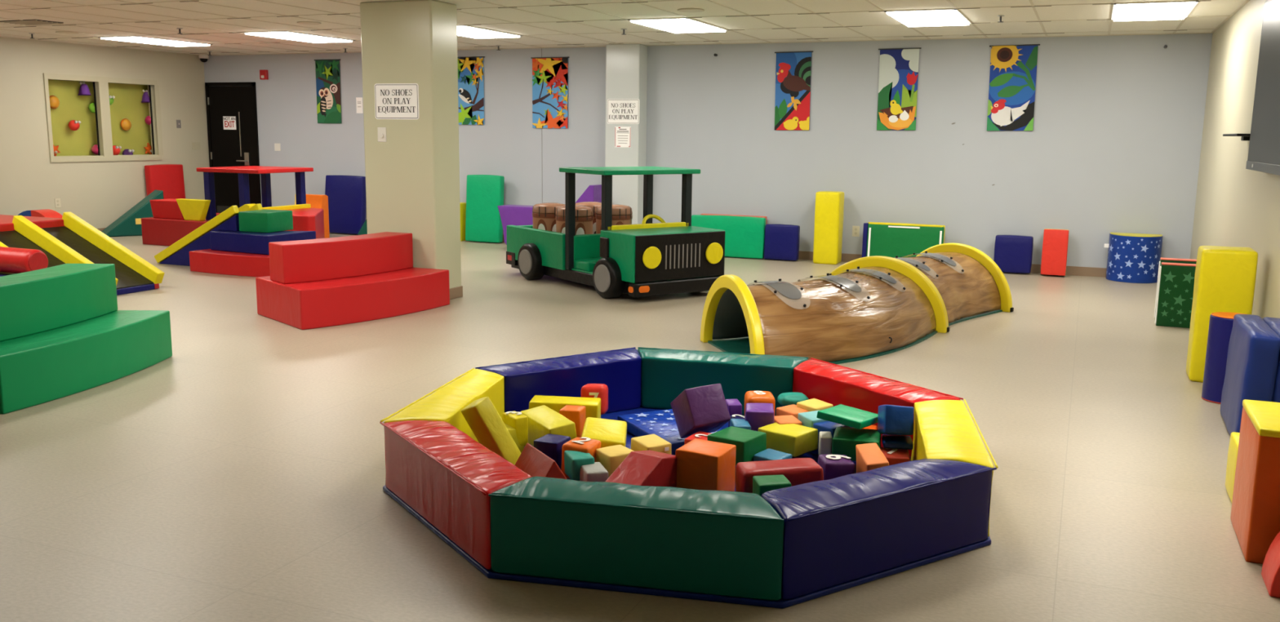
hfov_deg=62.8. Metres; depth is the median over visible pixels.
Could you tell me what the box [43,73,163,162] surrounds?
window
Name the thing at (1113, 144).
wall
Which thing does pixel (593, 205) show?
seat
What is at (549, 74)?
banner
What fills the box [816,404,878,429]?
foam block
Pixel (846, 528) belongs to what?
bolster
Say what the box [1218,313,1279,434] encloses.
foam block
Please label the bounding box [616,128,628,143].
print
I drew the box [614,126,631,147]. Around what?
notice
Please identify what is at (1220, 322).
foam block
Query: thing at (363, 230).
triangle
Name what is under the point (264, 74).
fire alarm
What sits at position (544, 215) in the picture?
seat
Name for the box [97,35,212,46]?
recessed light
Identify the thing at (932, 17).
recessed light
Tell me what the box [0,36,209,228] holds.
wall
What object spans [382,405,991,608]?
mat
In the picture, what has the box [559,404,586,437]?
foam block
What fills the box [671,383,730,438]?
foam block
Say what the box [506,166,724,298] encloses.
truck
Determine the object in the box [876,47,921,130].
banner
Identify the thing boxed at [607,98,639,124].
sign
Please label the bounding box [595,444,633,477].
foam block
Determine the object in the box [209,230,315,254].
step
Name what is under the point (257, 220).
foam block
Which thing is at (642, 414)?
print
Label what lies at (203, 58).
security camera
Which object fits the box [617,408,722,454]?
pad
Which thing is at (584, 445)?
foam block
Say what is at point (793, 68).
banner
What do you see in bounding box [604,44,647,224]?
pillar
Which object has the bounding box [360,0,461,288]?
wall pillar
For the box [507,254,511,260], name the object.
tail light
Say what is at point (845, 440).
foam block
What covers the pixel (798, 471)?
foam block
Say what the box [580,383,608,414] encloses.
foam block
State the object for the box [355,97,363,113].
paper sheet
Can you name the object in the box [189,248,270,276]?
step
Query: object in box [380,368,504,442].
bolster
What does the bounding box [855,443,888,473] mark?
foam block
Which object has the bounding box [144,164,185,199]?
pad
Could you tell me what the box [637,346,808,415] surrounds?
bolster
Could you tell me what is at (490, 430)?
foam block
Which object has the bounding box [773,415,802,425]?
foam block
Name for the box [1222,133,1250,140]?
wall shelf
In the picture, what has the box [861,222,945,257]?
mat
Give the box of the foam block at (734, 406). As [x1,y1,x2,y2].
[724,398,742,422]
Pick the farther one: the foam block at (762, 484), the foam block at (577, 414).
the foam block at (577, 414)
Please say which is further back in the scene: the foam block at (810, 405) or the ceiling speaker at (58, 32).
the ceiling speaker at (58, 32)
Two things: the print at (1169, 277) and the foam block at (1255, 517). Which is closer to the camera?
the foam block at (1255, 517)
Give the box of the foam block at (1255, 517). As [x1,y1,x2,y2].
[1230,399,1279,564]
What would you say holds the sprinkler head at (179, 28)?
attached to the ceiling at (1205, 9)
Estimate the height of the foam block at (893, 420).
0.161 m
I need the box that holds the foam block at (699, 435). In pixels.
[684,431,711,444]
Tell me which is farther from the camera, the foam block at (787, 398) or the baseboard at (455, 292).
the baseboard at (455, 292)
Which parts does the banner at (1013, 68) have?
hanging rod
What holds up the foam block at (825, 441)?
on the mat at (781, 603)
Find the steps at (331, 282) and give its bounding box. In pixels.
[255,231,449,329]
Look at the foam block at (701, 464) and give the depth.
4.17 m
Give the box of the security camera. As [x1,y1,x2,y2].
[198,54,208,62]
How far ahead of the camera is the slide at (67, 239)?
9.69 m
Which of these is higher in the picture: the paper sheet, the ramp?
the paper sheet
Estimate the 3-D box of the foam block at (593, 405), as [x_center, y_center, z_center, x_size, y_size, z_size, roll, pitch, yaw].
[-0.365,0.511,5.105,0.338,0.167,0.156,2,9,4]
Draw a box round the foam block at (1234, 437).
[1225,431,1239,502]
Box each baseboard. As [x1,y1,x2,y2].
[449,285,462,299]
[502,234,1106,277]
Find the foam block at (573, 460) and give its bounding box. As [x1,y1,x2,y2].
[564,450,594,480]
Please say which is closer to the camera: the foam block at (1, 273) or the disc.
the foam block at (1, 273)
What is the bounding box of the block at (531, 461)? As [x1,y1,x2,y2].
[515,443,566,479]
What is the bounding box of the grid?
[0,0,1249,55]
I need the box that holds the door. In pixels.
[204,82,261,213]
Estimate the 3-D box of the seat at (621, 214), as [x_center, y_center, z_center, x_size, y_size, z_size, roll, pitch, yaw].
[-0.267,-0.807,10.707,0.380,0.559,0.378,5,10,23]
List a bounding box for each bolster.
[379,420,531,569]
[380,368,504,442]
[475,346,640,413]
[488,476,783,600]
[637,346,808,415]
[760,458,996,599]
[792,357,963,459]
[911,399,998,537]
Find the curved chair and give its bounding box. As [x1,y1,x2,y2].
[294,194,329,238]
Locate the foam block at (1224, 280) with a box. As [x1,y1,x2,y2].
[1186,245,1257,382]
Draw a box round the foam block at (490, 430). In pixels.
[461,396,520,465]
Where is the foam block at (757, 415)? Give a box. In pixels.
[744,402,773,431]
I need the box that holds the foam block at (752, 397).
[744,391,775,416]
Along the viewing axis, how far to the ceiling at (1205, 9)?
10.19 m
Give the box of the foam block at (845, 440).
[831,426,881,461]
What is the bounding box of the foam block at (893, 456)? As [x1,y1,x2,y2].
[880,447,909,465]
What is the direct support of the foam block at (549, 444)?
on the mat at (781, 603)
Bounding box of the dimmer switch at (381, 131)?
[377,127,386,142]
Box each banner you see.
[314,58,341,123]
[457,56,484,124]
[530,56,569,128]
[774,50,813,129]
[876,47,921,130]
[986,44,1039,130]
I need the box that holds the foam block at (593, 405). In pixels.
[528,395,600,417]
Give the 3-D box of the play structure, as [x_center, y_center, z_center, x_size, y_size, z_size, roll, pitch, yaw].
[-4.899,-1.324,13.329,2.686,0.990,1.150,5,10,23]
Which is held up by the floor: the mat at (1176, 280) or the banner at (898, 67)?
the mat at (1176, 280)
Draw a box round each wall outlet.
[54,198,61,208]
[852,226,859,236]
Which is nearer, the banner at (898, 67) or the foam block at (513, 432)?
the foam block at (513, 432)
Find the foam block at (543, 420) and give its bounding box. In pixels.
[520,404,577,446]
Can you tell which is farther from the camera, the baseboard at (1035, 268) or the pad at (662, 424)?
the baseboard at (1035, 268)
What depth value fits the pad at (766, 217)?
12.78 m
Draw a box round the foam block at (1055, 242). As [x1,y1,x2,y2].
[1040,228,1069,275]
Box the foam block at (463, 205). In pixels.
[459,202,466,241]
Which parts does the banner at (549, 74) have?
hanging rod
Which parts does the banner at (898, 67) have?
hanging rod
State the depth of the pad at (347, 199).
14.90 m
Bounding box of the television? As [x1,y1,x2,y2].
[1245,0,1279,175]
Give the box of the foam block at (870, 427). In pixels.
[863,425,877,429]
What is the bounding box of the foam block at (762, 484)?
[751,475,791,496]
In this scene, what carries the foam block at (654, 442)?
on the mat at (781, 603)
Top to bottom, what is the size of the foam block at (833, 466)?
0.131 m
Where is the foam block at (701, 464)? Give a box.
[675,439,736,491]
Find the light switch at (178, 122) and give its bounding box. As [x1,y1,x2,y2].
[176,120,181,128]
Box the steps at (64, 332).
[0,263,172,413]
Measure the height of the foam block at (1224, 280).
0.832 m
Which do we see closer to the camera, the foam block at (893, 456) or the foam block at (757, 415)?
the foam block at (893, 456)
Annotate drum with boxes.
[1103,232,1163,283]
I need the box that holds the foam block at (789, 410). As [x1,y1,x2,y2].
[776,404,808,418]
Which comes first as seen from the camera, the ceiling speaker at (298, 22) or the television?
the television
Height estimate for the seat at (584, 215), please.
0.559 m
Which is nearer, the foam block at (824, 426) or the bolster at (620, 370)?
the foam block at (824, 426)
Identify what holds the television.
attached to the wall at (1236, 205)
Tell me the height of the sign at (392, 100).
0.302 m
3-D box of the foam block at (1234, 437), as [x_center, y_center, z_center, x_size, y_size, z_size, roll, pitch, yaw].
[2.634,0.669,4.325,0.354,0.256,0.293,5,10,23]
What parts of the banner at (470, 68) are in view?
hanging rod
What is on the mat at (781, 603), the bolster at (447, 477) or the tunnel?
the bolster at (447, 477)
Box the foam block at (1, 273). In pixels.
[0,271,15,276]
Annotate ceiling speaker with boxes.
[55,31,79,34]
[297,21,320,24]
[677,8,704,12]
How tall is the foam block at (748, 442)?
0.120 m
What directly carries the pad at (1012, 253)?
on the floor
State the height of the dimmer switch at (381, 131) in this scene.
0.125 m
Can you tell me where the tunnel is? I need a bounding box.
[700,243,1013,364]
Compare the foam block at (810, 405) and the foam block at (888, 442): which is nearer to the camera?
the foam block at (888, 442)
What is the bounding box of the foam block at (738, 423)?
[729,418,751,429]
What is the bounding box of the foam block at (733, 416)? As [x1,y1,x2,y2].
[728,413,744,426]
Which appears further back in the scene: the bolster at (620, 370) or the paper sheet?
the paper sheet
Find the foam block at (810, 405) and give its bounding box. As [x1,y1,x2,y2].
[796,399,833,411]
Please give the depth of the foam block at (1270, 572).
3.50 m
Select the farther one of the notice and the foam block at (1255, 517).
the notice
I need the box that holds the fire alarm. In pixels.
[259,69,268,79]
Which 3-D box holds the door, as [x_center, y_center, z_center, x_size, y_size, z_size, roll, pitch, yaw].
[-6.165,-2.358,15.848,0.960,2.155,0.087,5,10,23]
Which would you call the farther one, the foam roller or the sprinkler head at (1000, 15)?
the sprinkler head at (1000, 15)
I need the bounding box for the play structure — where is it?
[141,165,324,245]
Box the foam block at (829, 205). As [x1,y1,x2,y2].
[813,191,844,264]
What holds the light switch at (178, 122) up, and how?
attached to the wall at (99, 193)
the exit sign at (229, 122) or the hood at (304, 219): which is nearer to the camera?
the hood at (304, 219)
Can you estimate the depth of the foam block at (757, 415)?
4.88 m
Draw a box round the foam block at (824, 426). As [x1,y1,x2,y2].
[811,421,852,454]
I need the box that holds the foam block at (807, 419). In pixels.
[797,409,826,452]
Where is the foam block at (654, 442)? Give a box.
[631,434,671,454]
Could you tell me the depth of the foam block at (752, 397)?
5.12 m
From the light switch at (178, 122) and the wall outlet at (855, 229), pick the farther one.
the light switch at (178, 122)
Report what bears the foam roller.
on the foam block at (1, 273)
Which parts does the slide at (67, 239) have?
rail, rail, rail, toe panel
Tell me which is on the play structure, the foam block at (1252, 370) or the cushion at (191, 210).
the cushion at (191, 210)
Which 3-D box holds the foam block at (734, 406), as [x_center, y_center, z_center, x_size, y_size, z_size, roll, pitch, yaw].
[0.452,0.487,5.096,0.072,0.103,0.119,0,11,-6]
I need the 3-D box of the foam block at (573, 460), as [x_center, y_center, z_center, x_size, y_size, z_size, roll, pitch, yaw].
[-0.253,0.642,4.363,0.101,0.103,0.134,-3,11,-20]
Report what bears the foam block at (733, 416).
on the mat at (781, 603)
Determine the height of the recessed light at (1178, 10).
0.026 m
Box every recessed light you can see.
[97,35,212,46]
[242,31,355,43]
[457,24,522,38]
[627,17,728,33]
[884,8,971,26]
[1111,0,1199,21]
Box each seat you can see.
[532,202,564,231]
[555,205,593,235]
[575,201,601,234]
[595,204,632,233]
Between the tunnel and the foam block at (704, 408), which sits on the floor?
the tunnel
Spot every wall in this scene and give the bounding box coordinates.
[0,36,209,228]
[204,33,1212,267]
[1190,0,1279,318]
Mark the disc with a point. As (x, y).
(49, 213)
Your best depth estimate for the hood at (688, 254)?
9.41 m
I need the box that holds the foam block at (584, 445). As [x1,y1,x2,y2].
[560,436,601,479]
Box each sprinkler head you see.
[176,27,182,34]
[996,14,1004,22]
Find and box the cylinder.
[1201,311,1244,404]
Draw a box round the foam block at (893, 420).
[877,404,914,435]
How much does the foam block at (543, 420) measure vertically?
0.174 m
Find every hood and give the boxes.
[284,208,324,239]
[600,226,724,283]
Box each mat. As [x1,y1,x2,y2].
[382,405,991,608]
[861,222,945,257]
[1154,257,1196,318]
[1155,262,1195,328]
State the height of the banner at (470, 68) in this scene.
0.897 m
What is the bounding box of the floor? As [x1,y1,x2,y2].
[0,232,1279,621]
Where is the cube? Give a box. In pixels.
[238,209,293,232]
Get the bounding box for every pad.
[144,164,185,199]
[324,175,366,234]
[465,174,504,242]
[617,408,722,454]
[691,214,766,258]
[700,213,767,224]
[764,223,799,260]
[993,234,1033,273]
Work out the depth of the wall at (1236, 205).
8.23 m
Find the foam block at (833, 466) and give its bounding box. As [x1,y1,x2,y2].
[817,454,854,479]
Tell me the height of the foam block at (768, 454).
0.100 m
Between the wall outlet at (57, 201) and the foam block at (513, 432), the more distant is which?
the wall outlet at (57, 201)
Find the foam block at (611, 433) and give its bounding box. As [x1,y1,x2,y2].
[581,417,626,448]
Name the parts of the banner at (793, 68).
hanging rod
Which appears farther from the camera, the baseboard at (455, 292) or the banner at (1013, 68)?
the banner at (1013, 68)
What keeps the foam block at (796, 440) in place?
on the mat at (781, 603)
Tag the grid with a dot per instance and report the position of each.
(1033, 6)
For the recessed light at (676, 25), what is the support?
in the ceiling at (1205, 9)
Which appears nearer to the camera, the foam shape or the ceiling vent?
the ceiling vent
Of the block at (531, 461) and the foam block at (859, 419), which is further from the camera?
the foam block at (859, 419)
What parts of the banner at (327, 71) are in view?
hanging rod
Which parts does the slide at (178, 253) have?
rail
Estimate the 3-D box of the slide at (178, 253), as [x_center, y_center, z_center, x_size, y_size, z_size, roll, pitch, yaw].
[-4.712,-0.843,11.438,1.193,0.678,0.420,5,10,23]
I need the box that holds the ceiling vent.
[0,19,63,25]
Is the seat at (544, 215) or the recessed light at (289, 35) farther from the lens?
the recessed light at (289, 35)
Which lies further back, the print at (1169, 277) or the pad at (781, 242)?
the pad at (781, 242)
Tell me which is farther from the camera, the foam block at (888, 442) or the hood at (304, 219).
the hood at (304, 219)
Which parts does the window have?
glass pane, glass pane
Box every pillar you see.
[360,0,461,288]
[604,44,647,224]
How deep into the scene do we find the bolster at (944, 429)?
4.25 m
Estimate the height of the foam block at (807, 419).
0.165 m
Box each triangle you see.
[357,219,367,235]
[575,184,601,203]
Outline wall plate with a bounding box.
[274,143,280,151]
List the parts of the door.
kick plate, lock plate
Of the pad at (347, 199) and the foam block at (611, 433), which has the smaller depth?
the foam block at (611, 433)
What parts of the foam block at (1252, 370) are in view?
mat panel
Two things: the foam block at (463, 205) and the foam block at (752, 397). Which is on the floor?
the foam block at (463, 205)
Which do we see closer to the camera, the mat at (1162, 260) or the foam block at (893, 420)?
the foam block at (893, 420)
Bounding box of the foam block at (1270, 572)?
[1261,531,1279,598]
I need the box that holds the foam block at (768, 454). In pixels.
[753,448,791,461]
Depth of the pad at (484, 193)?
14.02 m
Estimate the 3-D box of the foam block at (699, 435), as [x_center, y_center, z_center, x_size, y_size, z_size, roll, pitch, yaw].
[0.283,0.617,4.637,0.131,0.138,0.146,7,12,31]
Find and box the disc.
[17,208,62,217]
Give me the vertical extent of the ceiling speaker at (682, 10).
0.012 m
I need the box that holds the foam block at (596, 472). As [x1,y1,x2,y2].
[579,462,608,481]
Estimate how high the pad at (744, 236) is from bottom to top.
0.501 m
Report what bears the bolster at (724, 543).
on the mat at (781, 603)
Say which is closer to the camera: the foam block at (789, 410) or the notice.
the foam block at (789, 410)
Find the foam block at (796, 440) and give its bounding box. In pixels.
[757,422,817,457]
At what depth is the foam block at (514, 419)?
4.66 m
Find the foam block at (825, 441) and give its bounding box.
[818,431,832,455]
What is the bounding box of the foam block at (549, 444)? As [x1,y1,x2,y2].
[533,433,570,469]
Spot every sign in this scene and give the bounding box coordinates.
[222,116,235,129]
[374,83,419,119]
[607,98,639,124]
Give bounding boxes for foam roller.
[0,246,48,273]
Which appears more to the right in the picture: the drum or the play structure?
the drum
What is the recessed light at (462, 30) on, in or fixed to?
in the ceiling at (1205, 9)
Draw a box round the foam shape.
[497,204,533,244]
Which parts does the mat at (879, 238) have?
navy panel, yellow panel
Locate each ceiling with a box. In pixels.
[0,0,1246,55]
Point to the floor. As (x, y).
(237, 475)
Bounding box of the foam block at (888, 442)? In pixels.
[881,434,913,449]
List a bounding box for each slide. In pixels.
[0,211,164,295]
[154,203,262,266]
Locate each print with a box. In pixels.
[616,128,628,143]
[629,409,715,439]
[1161,271,1195,324]
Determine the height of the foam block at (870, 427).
0.123 m
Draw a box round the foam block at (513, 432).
[503,422,524,453]
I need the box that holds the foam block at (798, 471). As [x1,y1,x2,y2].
[735,457,823,493]
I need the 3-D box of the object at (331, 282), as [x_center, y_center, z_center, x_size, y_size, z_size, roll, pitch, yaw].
[-2.382,-0.294,8.592,0.936,0.605,1.529,7,12,34]
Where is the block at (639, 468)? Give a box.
[605,450,676,487]
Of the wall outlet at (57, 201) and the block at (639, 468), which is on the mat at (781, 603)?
the block at (639, 468)
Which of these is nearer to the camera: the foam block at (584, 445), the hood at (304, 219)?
the foam block at (584, 445)
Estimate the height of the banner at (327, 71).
0.897 m
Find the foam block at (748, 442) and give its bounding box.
[707,426,766,466]
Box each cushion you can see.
[176,198,210,221]
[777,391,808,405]
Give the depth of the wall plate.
15.54 m
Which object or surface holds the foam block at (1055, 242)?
on the floor
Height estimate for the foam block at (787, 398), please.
0.077 m
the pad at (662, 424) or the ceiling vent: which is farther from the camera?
the ceiling vent
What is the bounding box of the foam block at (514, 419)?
[502,410,528,447]
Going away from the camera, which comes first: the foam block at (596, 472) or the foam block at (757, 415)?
the foam block at (596, 472)

